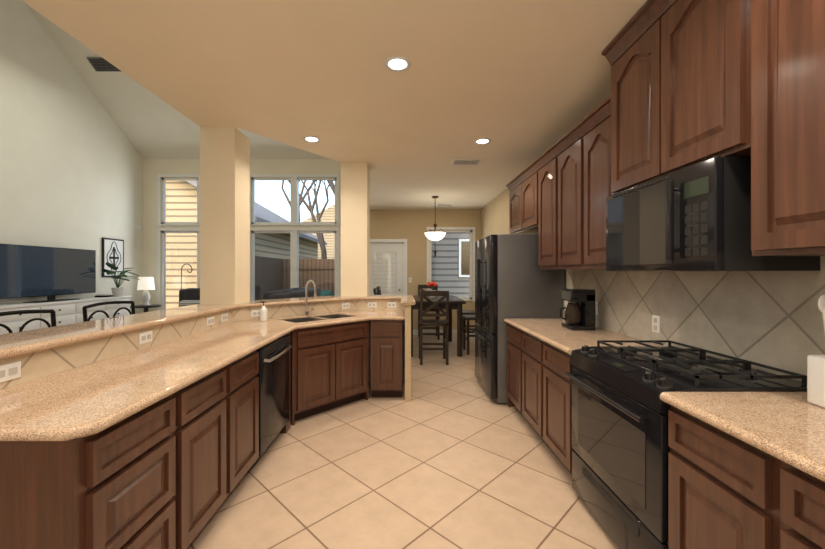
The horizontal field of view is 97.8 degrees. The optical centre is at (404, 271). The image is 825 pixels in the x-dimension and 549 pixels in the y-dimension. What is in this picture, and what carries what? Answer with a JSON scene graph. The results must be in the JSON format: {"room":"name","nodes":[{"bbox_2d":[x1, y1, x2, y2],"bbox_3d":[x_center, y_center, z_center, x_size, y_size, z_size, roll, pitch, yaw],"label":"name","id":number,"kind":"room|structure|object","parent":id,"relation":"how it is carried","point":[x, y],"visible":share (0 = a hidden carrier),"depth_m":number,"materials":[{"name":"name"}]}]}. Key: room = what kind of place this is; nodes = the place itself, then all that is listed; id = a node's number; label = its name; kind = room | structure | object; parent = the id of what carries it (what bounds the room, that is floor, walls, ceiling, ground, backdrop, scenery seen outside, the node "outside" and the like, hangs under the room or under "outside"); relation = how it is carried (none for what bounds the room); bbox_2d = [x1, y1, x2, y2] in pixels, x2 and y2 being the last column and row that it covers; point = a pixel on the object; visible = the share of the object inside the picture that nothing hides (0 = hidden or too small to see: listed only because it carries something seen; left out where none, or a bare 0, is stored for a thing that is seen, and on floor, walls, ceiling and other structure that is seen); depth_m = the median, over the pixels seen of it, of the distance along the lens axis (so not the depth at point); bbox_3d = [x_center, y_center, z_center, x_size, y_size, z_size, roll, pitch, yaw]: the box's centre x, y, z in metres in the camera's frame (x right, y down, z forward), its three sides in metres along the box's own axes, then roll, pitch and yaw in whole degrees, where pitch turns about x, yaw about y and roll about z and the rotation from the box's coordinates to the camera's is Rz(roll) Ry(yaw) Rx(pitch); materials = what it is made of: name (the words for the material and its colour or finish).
{"room":"kitchen","nodes":[
{"label":"kitchen","id":0,"kind":"room"},
{"bbox_2d":[0,0,142,313],"bbox_3d":[-5.975,-2.400,3.250,0.150,7.600,10.000,0,0,0],"label":"wall","id":1,"kind":"structure","parent":0,"point":[71,168],"depth_m":6.13,"materials":[{"name":"paint"}]},
{"bbox_2d":[102,238,123,276],"bbox_3d":[-5.878,-0.285,7.260,0.041,0.770,0.520,0,0,0],"label":"picture frame","id":2,"kind":"object","parent":1,"relation":"attached to","point":[113,251],"visible":0.88,"depth_m":7.23,"materials":[{"name":"black"}]},
{"bbox_2d":[24,2,328,158],"bbox_3d":[-2.100,-3.461,3.250,7.900,3.988,10.000,0,0,0],"label":"ceiling","id":3,"kind":"structure","parent":0,"point":[150,125],"depth_m":7.25,"materials":[{"name":"paint"}]},
{"bbox_2d":[86,57,121,71],"bbox_3d":[-5.290,-3.663,6.356,0.500,0.141,0.207,0,0,0],"label":"ceiling vent","id":4,"kind":"object","parent":3,"relation":"in","point":[99,64],"visible":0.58,"depth_m":6.36,"materials":[{"name":"grey metal"}]},
{"bbox_2d":[143,159,480,329],"bbox_3d":[-2.100,-0.750,8.175,7.900,4.300,0.150,0,0,0],"label":"wall","id":5,"kind":"structure","parent":0,"point":[410,226],"depth_m":8.10,"materials":[{"name":"paint"}]},
{"bbox_2d":[156,174,199,309],"bbox_3d":[-5.075,-0.618,8.135,1.010,3.155,0.130,0,0,0],"label":"window","id":6,"kind":"structure","parent":5,"relation":"in","point":[178,231],"depth_m":8.14,"materials":[{"name":"clear glass"}]},
{"bbox_2d":[250,174,339,299],"bbox_3d":[-2.505,-0.618,8.160,2.090,3.155,0.180,0,0,0],"label":"window","id":7,"kind":"structure","parent":5,"relation":"in","point":[294,256],"depth_m":8.10,"materials":[{"name":"clear glass"}]},
{"bbox_2d":[370,239,406,294],"bbox_3d":[-0.460,0.330,8.137,1.020,2.140,0.167,0,0,0],"label":"door","id":8,"kind":"structure","parent":5,"relation":"attached to","point":[387,274],"depth_m":8.14,"materials":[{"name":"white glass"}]},
{"bbox_2d":[413,330,474,333],"bbox_3d":[0.860,1.350,8.093,1.620,0.100,0.014,0,0,0],"label":"baseboard","id":9,"kind":"structure","parent":5,"relation":"attached to","point":[432,331],"depth_m":8.08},
{"bbox_2d":[427,227,474,301],"bbox_3d":[1.035,-0.165,8.135,1.130,1.690,0.130,0,0,0],"label":"window","id":10,"kind":"structure","parent":5,"relation":"in","point":[430,251],"depth_m":8.14,"materials":[{"name":"clear glass"}]},
{"bbox_2d":[22,0,647,209],"bbox_3d":[-0.063,-3.800,3.250,3.826,4.800,10.000,0,0,0],"label":"ceiling","id":11,"kind":"structure","parent":0,"point":[521,85],"depth_m":2.53,"materials":[{"name":"paint"}]},
{"bbox_2d":[303,136,319,142],"bbox_3d":[-0.980,-1.397,3.790,0.176,0.005,0.176,0,0,0],"label":"recessed light","id":12,"kind":"object","parent":11,"relation":"in","point":[312,139],"visible":1,"depth_m":3.80,"materials":[{"name":"white"}]},
{"bbox_2d":[384,56,410,71],"bbox_3d":[-0.050,-1.397,2.420,0.176,0.005,0.176,0,0,0],"label":"recessed light","id":13,"kind":"object","parent":11,"relation":"in","point":[397,64],"visible":1,"depth_m":2.42,"materials":[{"name":"white"}]},
{"bbox_2d":[425,196,445,256],"bbox_3d":[0.560,-0.835,6.676,0.400,1.130,0.409,0,0,0],"label":"pendant light","id":14,"kind":"object","parent":11,"relation":"hanging from","point":[435,235],"visible":1,"depth_m":6.61,"materials":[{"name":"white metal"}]},
{"bbox_2d":[451,159,480,164],"bbox_3d":[0.770,-1.391,4.560,0.340,0.017,0.200,0,0,0],"label":"ceiling vent","id":15,"kind":"object","parent":11,"relation":"in","point":[465,161],"visible":1,"depth_m":4.52,"materials":[{"name":"white metal"}]},
{"bbox_2d":[474,138,490,144],"bbox_3d":[0.830,-1.397,3.850,0.176,0.005,0.176,0,0,0],"label":"recessed light","id":16,"kind":"object","parent":11,"relation":"in","point":[481,141],"visible":1,"depth_m":3.86,"materials":[{"name":"white"}]},
{"bbox_2d":[187,334,618,548],"bbox_3d":[-2.100,1.460,3.250,8.000,0.120,10.100,0,0,0],"label":"floor","id":17,"kind":"structure","parent":0,"point":[452,455],"depth_m":2.39,"materials":[{"name":"tile"}]},
{"bbox_2d":[0,309,55,332],"bbox_3d":[-2.261,0.824,2.280,0.504,1.154,0.516,0,0,0],"label":"bar stool","id":18,"kind":"object","parent":17,"relation":"on","point":[52,312],"visible":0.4,"depth_m":2.38,"materials":[{"name":"black metal"}]},
{"bbox_2d":[0,296,130,334],"bbox_3d":[-5.634,0.935,5.925,0.492,0.930,2.390,0,0,0],"label":"tv console","id":19,"kind":"object","parent":17,"relation":"on","point":[69,312],"visible":0.4,"depth_m":5.67,"materials":[{"name":"white wood"}]},
{"bbox_2d":[0,244,95,302],"bbox_3d":[-5.680,0.035,5.810,0.240,0.870,1.620,0,0,0],"label":"tv","id":20,"kind":"object","parent":19,"relation":"on","point":[50,273],"visible":1,"depth_m":5.69,"materials":[{"name":"black"}]},
{"bbox_2d":[95,294,112,296],"bbox_3d":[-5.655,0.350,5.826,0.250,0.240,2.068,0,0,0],"label":"book","id":21,"kind":"object","parent":19,"relation":"on","point":[104,295],"visible":0.98,"depth_m":6.71,"materials":[{"name":"grey paper"}]},
{"bbox_2d":[102,262,139,296],"bbox_3d":[-5.440,0.139,6.957,0.421,0.662,0.759,0,0,0],"label":"plant pot","id":22,"kind":"object","parent":19,"relation":"on","point":[117,290],"visible":1,"depth_m":6.90,"materials":[{"name":"white ceramic"}]},
{"bbox_2d":[0,388,183,548],"bbox_3d":[-1.336,0.963,1.361,0.660,0.876,0.478,0,0,0],"label":"base cabinet","id":23,"kind":"object","parent":17,"relation":"on","point":[170,472],"depth_m":1.20,"materials":[{"name":"brown wood"}]},
{"bbox_2d":[0,314,311,440],"bbox_3d":[-1.320,0.505,2.731,0.690,0.040,3.261,0,0,0],"label":"countertop","id":24,"kind":"object","parent":23,"relation":"on","point":[86,400],"depth_m":1.57,"materials":[{"name":"stone"}]},
{"bbox_2d":[260,301,266,320],"bbox_3d":[-1.402,0.388,3.568,0.070,0.195,0.069,0,0,0],"label":"soap bottle","id":25,"kind":"object","parent":24,"relation":"on","point":[263,313],"visible":1,"depth_m":3.54,"materials":[{"name":"white plastic"}]},
{"bbox_2d":[304,280,316,315],"bbox_3d":[-1.038,0.285,3.983,0.172,0.400,0.223,0,0,0],"label":"faucet","id":26,"kind":"object","parent":24,"relation":"on","point":[306,312],"visible":0.98,"depth_m":3.99,"materials":[{"name":"silver metal"}]},
{"bbox_2d":[283,314,352,322],"bbox_3d":[-0.913,0.591,3.835,0.376,0.188,0.756,0,0,44],"label":"sink basin","id":27,"kind":"object","parent":24,"relation":"in","point":[299,320],"visible":0.04,"depth_m":3.93,"materials":[{"name":"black metal"}]},
{"bbox_2d":[82,301,134,321],"bbox_3d":[-2.261,0.824,3.020,0.504,1.154,0.516,0,0,0],"label":"bar stool","id":28,"kind":"object","parent":17,"relation":"on","point":[84,310],"visible":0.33,"depth_m":2.98,"materials":[{"name":"black metal"}]},
{"bbox_2d":[130,304,160,311],"bbox_3d":[-5.480,1.052,7.620,0.540,0.695,0.540,0,0,0],"label":"side table","id":29,"kind":"object","parent":17,"relation":"on","point":[146,309],"visible":0.33,"depth_m":7.58,"materials":[{"name":"brown wood"}]},
{"bbox_2d":[137,277,154,305],"bbox_3d":[-5.480,0.405,7.620,0.310,0.600,0.310,0,0,0],"label":"table lamp","id":30,"kind":"object","parent":29,"relation":"on","point":[146,284],"visible":1,"depth_m":7.55,"materials":[{"name":"grey fabric"}]},
{"bbox_2d":[179,288,199,306],"bbox_3d":[-4.100,0.860,7.000,0.900,1.080,0.900,0,0,0],"label":"armchair","id":31,"kind":"object","parent":17,"relation":"on","point":[190,294],"visible":0.15,"depth_m":7.05,"materials":[{"name":"fabric"}]},
{"bbox_2d":[179,300,199,306],"bbox_3d":[-4.100,0.731,6.934,0.420,0.376,0.187,0,0,0],"label":"pillow chair","id":32,"kind":"object","parent":31,"relation":"on","point":[182,303],"visible":0.23,"depth_m":6.85,"materials":[{"name":"grey fabric"}]},
{"bbox_2d":[1,305,410,400],"bbox_3d":[-0.863,0.877,2.810,1.855,1.045,3.820,0,0,0],"label":"wall","id":33,"kind":"structure","parent":17,"relation":"on","point":[407,349],"depth_m":3.90,"materials":[{"name":"paint"}]},
{"bbox_2d":[0,309,233,389],"bbox_3d":[-1.668,0.420,2.200,0.003,0.129,2.600,0,0,0],"label":"wall tile","id":34,"kind":"structure","parent":33,"relation":"attached to","point":[40,364],"depth_m":1.95,"materials":[{"name":"beige tile"}]},
{"bbox_2d":[0,361,20,382],"bbox_3d":[-1.662,0.420,1.500,0.009,0.070,0.115,0,0,0],"label":"outlet","id":35,"kind":"object","parent":34,"relation":"attached to","point":[9,371],"visible":1,"depth_m":1.51,"materials":[{"name":"white plastic"}]},
{"bbox_2d":[139,331,151,344],"bbox_3d":[-1.662,0.420,2.310,0.009,0.070,0.115,0,0,0],"label":"outlet","id":36,"kind":"object","parent":34,"relation":"attached to","point":[145,337],"visible":1,"depth_m":2.30,"materials":[{"name":"white plastic"}]},
{"bbox_2d":[207,316,213,325],"bbox_3d":[-1.662,0.420,3.080,0.009,0.070,0.115,0,0,0],"label":"outlet","id":37,"kind":"object","parent":34,"relation":"attached to","point":[210,320],"visible":1,"depth_m":3.07,"materials":[{"name":"white plastic"}]},
{"bbox_2d":[221,313,227,321],"bbox_3d":[-1.662,0.420,3.320,0.009,0.070,0.115,0,0,0],"label":"outlet","id":38,"kind":"object","parent":34,"relation":"attached to","point":[224,317],"visible":1,"depth_m":3.31,"materials":[{"name":"white plastic"}]},
{"bbox_2d":[0,295,415,359],"bbox_3d":[-0.968,0.335,2.929,2.165,0.040,4.097,0,0,0],"label":"raised bar top","id":39,"kind":"object","parent":33,"relation":"on","point":[23,342],"visible":0.96,"depth_m":2.20,"materials":[{"name":"beige stone"}]},
{"bbox_2d":[200,127,249,304],"bbox_3d":[-1.808,-0.542,3.638,0.336,1.715,0.336,0,0,0],"label":"column","id":40,"kind":"structure","parent":39,"relation":"on","point":[224,215],"depth_m":3.47,"materials":[{"name":"paint"}]},
{"bbox_2d":[341,162,369,296],"bbox_3d":[-0.652,-0.542,4.768,0.336,1.715,0.336,0,0,0],"label":"column","id":41,"kind":"structure","parent":39,"relation":"on","point":[355,229],"depth_m":4.60,"materials":[{"name":"paint"}]},
{"bbox_2d":[234,300,355,321],"bbox_3d":[-1.146,0.420,4.048,0.003,0.129,1.517,0,0,44],"label":"wall tile","id":42,"kind":"structure","parent":33,"relation":"attached to","point":[242,314],"depth_m":3.96,"materials":[{"name":"beige tile"}]},
{"bbox_2d":[251,310,259,316],"bbox_3d":[-1.505,0.420,3.661,0.009,0.070,0.115,0,0,44],"label":"outlet","id":43,"kind":"object","parent":42,"relation":"attached to","point":[255,313],"visible":0.69,"depth_m":3.65,"materials":[{"name":"white plastic"}]},
{"bbox_2d":[342,303,349,308],"bbox_3d":[-0.734,0.420,4.473,0.009,0.070,0.115,0,0,44],"label":"outlet","id":44,"kind":"object","parent":42,"relation":"attached to","point":[345,305],"visible":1,"depth_m":4.47,"materials":[{"name":"white plastic"}]},
{"bbox_2d":[356,300,404,309],"bbox_3d":[-0.312,0.420,4.598,0.625,0.129,0.003,0,0,0],"label":"wall tile","id":45,"kind":"structure","parent":33,"relation":"attached to","point":[363,304],"depth_m":4.60,"materials":[{"name":"beige tile"}]},
{"bbox_2d":[368,302,376,307],"bbox_3d":[-0.420,0.420,4.592,0.115,0.070,0.009,0,0,0],"label":"outlet","id":46,"kind":"object","parent":45,"relation":"attached to","point":[372,304],"visible":1,"depth_m":4.59,"materials":[{"name":"white plastic"}]},
{"bbox_2d":[387,302,395,307],"bbox_3d":[-0.170,0.420,4.592,0.115,0.070,0.009,0,0,0],"label":"outlet","id":47,"kind":"object","parent":45,"relation":"attached to","point":[391,304],"visible":1,"depth_m":4.59,"materials":[{"name":"white plastic"}]},
{"bbox_2d":[184,363,231,548],"bbox_3d":[-1.328,0.963,1.825,0.644,0.876,0.450,0,0,0],"label":"base cabinet","id":48,"kind":"object","parent":17,"relation":"on","point":[208,400],"depth_m":1.83,"materials":[{"name":"brown wood"}]},
{"bbox_2d":[232,350,258,490],"bbox_3d":[-1.328,0.963,2.275,0.644,0.876,0.450,0,0,0],"label":"base cabinet","id":49,"kind":"object","parent":17,"relation":"on","point":[245,381],"depth_m":2.27,"materials":[{"name":"brown wood"}]},
{"bbox_2d":[247,335,291,472],"bbox_3d":[-1.286,0.971,2.810,0.667,0.858,0.616,0,0,0],"label":"dishwasher","id":50,"kind":"object","parent":17,"relation":"on","point":[273,374],"visible":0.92,"depth_m":2.72,"materials":[{"name":"metal"}]},
{"bbox_2d":[283,330,295,427],"bbox_3d":[-1.235,0.963,3.493,0.449,0.876,0.428,0,0,0],"label":"base cabinet","id":51,"kind":"object","parent":17,"relation":"on","point":[292,335],"depth_m":3.29,"materials":[{"name":"brown wood"}]},
{"bbox_2d":[263,287,319,299],"bbox_3d":[-2.275,0.855,6.500,0.950,1.090,2.300,0,0,0],"label":"sofa","id":52,"kind":"object","parent":17,"relation":"on","point":[298,292],"visible":0.23,"depth_m":6.02,"materials":[{"name":"fabric"}]},
{"bbox_2d":[296,321,367,420],"bbox_3d":[-0.717,0.963,3.615,0.615,0.876,0.644,0,0,0],"label":"base cabinet","id":53,"kind":"object","parent":17,"relation":"on","point":[332,360],"depth_m":3.56,"materials":[{"name":"brown wood"}]},
{"bbox_2d":[308,322,351,327],"bbox_3d":[-0.612,0.505,3.573,0.486,0.040,0.634,0,0,0],"label":"countertop","id":54,"kind":"object","parent":53,"relation":"on","point":[310,324],"depth_m":3.46,"materials":[{"name":"stone"}]},
{"bbox_2d":[300,310,404,328],"bbox_3d":[-0.491,0.505,3.926,0.969,0.040,1.339,0,0,0],"label":"countertop","id":55,"kind":"object","parent":53,"relation":"on","point":[358,315],"depth_m":3.92,"materials":[{"name":"stone"}]},
{"bbox_2d":[373,287,377,294],"bbox_3d":[-0.285,0.840,6.300,0.510,1.120,0.440,0,0,0],"label":"dining chair","id":56,"kind":"object","parent":17,"relation":"on","point":[375,290],"visible":0.06,"depth_m":6.11,"materials":[{"name":"brown wood"}]},
{"bbox_2d":[368,320,402,399],"bbox_3d":[-0.202,0.963,4.243,0.345,0.876,0.645,0,0,0],"label":"base cabinet","id":57,"kind":"object","parent":17,"relation":"on","point":[386,335],"depth_m":3.92,"materials":[{"name":"brown wood"}]},
{"bbox_2d":[418,285,439,339],"bbox_3d":[0.500,0.840,7.685,0.440,1.120,0.510,0,0,0],"label":"dining chair","id":58,"kind":"object","parent":17,"relation":"on","point":[420,287],"visible":0.35,"depth_m":7.48,"materials":[{"name":"brown wood"}]},
{"bbox_2d":[419,291,448,364],"bbox_3d":[0.440,0.840,5.595,0.440,1.120,0.510,0,0,0],"label":"dining chair","id":59,"kind":"object","parent":17,"relation":"on","point":[444,323],"visible":1,"depth_m":5.41,"materials":[{"name":"brown wood"}]},
{"bbox_2d":[411,295,465,356],"bbox_3d":[0.500,0.940,6.650,1.000,0.920,1.500,0,0,0],"label":"dining table","id":60,"kind":"object","parent":17,"relation":"on","point":[455,302],"visible":0.52,"depth_m":5.96,"materials":[{"name":"brown wood"}]},
{"bbox_2d":[427,282,437,298],"bbox_3d":[0.503,0.329,6.550,0.199,0.303,0.202,0,0,0],"label":"flower vase","id":61,"kind":"object","parent":60,"relation":"on","point":[431,284],"visible":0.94,"depth_m":6.51,"materials":[{"name":"red ceramic"}]},
{"bbox_2d":[456,310,474,345],"bbox_3d":[1.285,0.840,7.000,0.510,1.120,0.440,0,0,0],"label":"dining chair","id":62,"kind":"object","parent":17,"relation":"on","point":[468,312],"visible":0.12,"depth_m":6.79,"materials":[{"name":"brown wood"}]},
{"bbox_2d":[462,315,474,354],"bbox_3d":[1.285,0.840,6.300,0.510,1.120,0.440,0,0,0],"label":"dining chair","id":63,"kind":"object","parent":17,"relation":"on","point":[467,318],"visible":0.42,"depth_m":6.23,"materials":[{"name":"brown wood"}]},
{"bbox_2d":[507,324,518,409],"bbox_3d":[1.374,0.963,3.509,0.646,0.876,0.514,0,0,0],"label":"base cabinet","id":64,"kind":"object","parent":17,"relation":"on","point":[512,332],"depth_m":3.52,"materials":[{"name":"brown wood"}]},
{"bbox_2d":[472,234,564,403],"bbox_3d":[1.270,0.500,4.225,0.831,1.800,0.880,0,0,0],"label":"refrigerator","id":65,"kind":"object","parent":17,"relation":"on","point":[512,280],"visible":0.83,"depth_m":3.79,"materials":[{"name":"metal"}]},
{"bbox_2d":[519,329,538,434],"bbox_3d":[1.374,0.963,3.006,0.646,0.876,0.490,0,0,0],"label":"base cabinet","id":66,"kind":"object","parent":17,"relation":"on","point":[528,344],"depth_m":3.06,"materials":[{"name":"brown wood"}]},
{"bbox_2d":[539,340,572,474],"bbox_3d":[1.374,0.963,2.517,0.646,0.876,0.490,0,0,0],"label":"base cabinet","id":67,"kind":"object","parent":17,"relation":"on","point":[555,388],"depth_m":2.51,"materials":[{"name":"brown wood"}]},
{"bbox_2d":[564,340,806,548],"bbox_3d":[1.335,0.913,1.865,0.706,0.973,0.806,0,0,0],"label":"range","id":68,"kind":"object","parent":17,"relation":"on","point":[620,446],"visible":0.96,"depth_m":1.72,"materials":[{"name":"metal"}]},
{"bbox_2d":[668,405,762,548],"bbox_3d":[1.374,0.963,1.244,0.646,0.876,0.428,0,0,0],"label":"base cabinet","id":69,"kind":"object","parent":17,"relation":"on","point":[726,491],"depth_m":1.24,"materials":[{"name":"brown wood"}]},
{"bbox_2d":[504,318,824,482],"bbox_3d":[1.360,0.505,1.484,0.660,0.040,4.568,0,0,0],"label":"countertop","id":70,"kind":"object","parent":69,"relation":"on","point":[788,428],"visible":0.83,"depth_m":1.26,"materials":[{"name":"stone"}]},
{"bbox_2d":[563,301,568,322],"bbox_3d":[1.500,0.365,3.300,0.100,0.240,0.100,0,0,0],"label":"coffee grinder","id":71,"kind":"object","parent":70,"relation":"on","point":[565,303],"visible":0.15,"depth_m":3.28,"materials":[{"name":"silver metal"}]},
{"bbox_2d":[560,288,595,329],"bbox_3d":[1.451,0.315,3.080,0.257,0.340,0.200,0,0,0],"label":"coffee maker","id":72,"kind":"object","parent":70,"relation":"on","point":[580,311],"visible":1,"depth_m":2.99,"materials":[{"name":"black plastic"}]},
{"bbox_2d":[807,295,824,407],"bbox_3d":[1.560,0.283,1.263,0.150,0.403,0.156,0,0,0],"label":"utensil crock","id":73,"kind":"object","parent":70,"relation":"on","point":[815,379],"visible":1,"depth_m":1.30,"materials":[{"name":"white ceramic"}]},
{"bbox_2d":[763,452,824,548],"bbox_3d":[1.374,0.963,0.804,0.646,0.876,0.450,0,0,0],"label":"base cabinet","id":74,"kind":"object","parent":17,"relation":"on","point":[793,499],"depth_m":0.98,"materials":[{"name":"brown wood"}]},
{"bbox_2d":[481,188,565,287],"bbox_3d":[1.775,0.000,3.250,0.150,2.800,10.000,0,0,0],"label":"wall","id":75,"kind":"structure","parent":0,"point":[495,216],"depth_m":6.69,"materials":[{"name":"paint"}]},
{"bbox_2d":[506,176,533,233],"bbox_3d":[1.517,-0.800,4.380,0.342,0.650,0.571,0,0,0],"label":"upper cabinet","id":76,"kind":"object","parent":75,"relation":"attached to","point":[513,186],"depth_m":4.46,"materials":[{"name":"brown wood"}]},
{"bbox_2d":[518,164,533,231],"bbox_3d":[1.517,-0.800,3.941,0.342,0.650,0.571,0,0,0],"label":"upper cabinet","id":77,"kind":"object","parent":75,"relation":"attached to","point":[525,180],"depth_m":4.01,"materials":[{"name":"brown wood"}]},
{"bbox_2d":[534,148,553,267],"bbox_3d":[1.517,-0.583,3.424,0.342,1.085,0.461,0,0,0],"label":"upper cabinet","id":78,"kind":"object","parent":75,"relation":"attached to","point":[544,166],"depth_m":3.47,"materials":[{"name":"brown wood"}]},
{"bbox_2d":[554,124,577,267],"bbox_3d":[1.517,-0.583,2.964,0.342,1.085,0.460,0,0,0],"label":"upper cabinet","id":79,"kind":"object","parent":75,"relation":"attached to","point":[560,190],"depth_m":3.00,"materials":[{"name":"brown wood"}]},
{"bbox_2d":[578,96,612,267],"bbox_3d":[1.517,-0.583,2.503,0.342,1.085,0.461,0,0,0],"label":"upper cabinet","id":80,"kind":"object","parent":75,"relation":"attached to","point":[594,133],"depth_m":2.56,"materials":[{"name":"brown wood"}]},
{"bbox_2d":[606,8,645,193],"bbox_3d":[1.487,-0.930,2.010,0.402,0.911,0.521,0,0,0],"label":"upper cabinet","id":81,"kind":"object","parent":75,"relation":"attached to","point":[626,57],"depth_m":2.06,"materials":[{"name":"brown wood"}]},
{"bbox_2d":[646,0,737,181],"bbox_3d":[1.487,-0.930,1.621,0.402,0.911,0.521,0,0,0],"label":"upper cabinet","id":82,"kind":"object","parent":75,"relation":"attached to","point":[693,82],"depth_m":1.63,"materials":[{"name":"brown wood"}]},
{"bbox_2d":[606,156,819,270],"bbox_3d":[1.450,-0.238,1.865,0.476,0.467,0.802,0,0,0],"label":"microwave","id":83,"kind":"object","parent":82,"relation":"attached to","point":[696,217],"visible":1,"depth_m":1.58,"materials":[{"name":"metal"}]},
{"bbox_2d":[566,256,824,381],"bbox_3d":[1.695,-0.008,1.388,0.009,0.985,4.775,0,0,0],"label":"tile","id":84,"kind":"structure","parent":75,"relation":"attached to","point":[772,318],"depth_m":1.91,"materials":[{"name":"beige tile"}]},
{"bbox_2d":[652,315,659,332],"bbox_3d":[1.686,0.350,2.420,0.009,0.115,0.070,0,0,0],"label":"electrical outlet","id":85,"kind":"object","parent":84,"relation":"attached to","point":[655,324],"visible":1,"depth_m":2.42,"materials":[{"name":"white plastic"}]},
{"bbox_2d":[738,0,824,255],"bbox_3d":[1.487,-0.723,1.095,0.402,1.326,0.531,0,0,0],"label":"upper cabinet","id":86,"kind":"object","parent":75,"relation":"attached to","point":[781,43],"depth_m":1.22,"materials":[{"name":"brown wood"}]},
{"label":"outside","id":87,"kind":"structure","parent":0,"visible":0},
{"bbox_3d":[-5.000,1.485,26.630,50.000,0.130,36.740,0,0,0],"label":"ground","id":88,"kind":"structure","parent":87,"visible":0},
{"bbox_2d":[181,264,191,288],"bbox_3d":[-5.760,0.601,9.500,0.301,1.639,0.024,0,0,0],"label":"hook","id":89,"kind":"object","parent":88,"relation":"on","point":[187,271],"depth_m":9.49,"materials":[{"name":"black metal"}]},
{"bbox_2d":[166,180,326,308],"bbox_3d":[-8.800,-1.390,14.800,9.200,5.620,9.200,0,0,0],"label":"house","id":90,"kind":"structure","parent":88,"relation":"on","point":[176,273],"depth_m":10.60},
{"bbox_2d":[281,180,312,221],"bbox_3d":[-5.886,-3.647,22.919,4.909,10.134,4.510,0,0,0],"label":"tree","id":91,"kind":"object","parent":88,"relation":"on","point":[301,194],"depth_m":21.46,"materials":[{"name":"brown plant"}]},
{"bbox_2d":[287,180,333,258],"bbox_3d":[-4.117,-2.245,14.970,2.901,7.330,2.725,0,0,0],"label":"tree","id":92,"kind":"object","parent":88,"relation":"on","point":[320,240],"depth_m":14.54,"materials":[{"name":"brown plant"}]},
{"bbox_2d":[304,286,334,295],"bbox_3d":[-3.397,1.044,10.566,4.975,1.189,2.770,0,0,0],"label":"bushes","id":93,"kind":"object","parent":88,"relation":"on","point":[322,292],"depth_m":11.03,"materials":[{"name":"green plant"}]},
{"bbox_2d":[255,256,387,299],"bbox_3d":[-2.450,0.485,10.550,3.700,1.870,3.900,0,0,0],"label":"fence","id":94,"kind":"object","parent":88,"relation":"on","point":[303,273],"depth_m":12.40,"materials":[{"name":"wood"}]},
{"bbox_2d":[327,180,334,194],"bbox_3d":[-2.964,-2.753,14.901,3.638,8.346,4.403,0,0,0],"label":"tree","id":95,"kind":"object","parent":88,"relation":"on","point":[331,185],"depth_m":14.47,"materials":[{"name":"brown plant"}]},
{"bbox_2d":[302,204,390,291],"bbox_3d":[-3.000,-2.290,30.000,12.000,7.420,8.000,0,0,0],"label":"house","id":96,"kind":"structure","parent":88,"relation":"on","point":[327,240],"depth_m":26.00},
{"bbox_2d":[391,232,469,296],"bbox_3d":[4.300,-1.490,14.200,10.200,5.820,8.400,0,0,0],"label":"house","id":97,"kind":"structure","parent":88,"relation":"on","point":[455,276],"depth_m":10.40,"materials":[{"name":"grey wood"}]}
]}

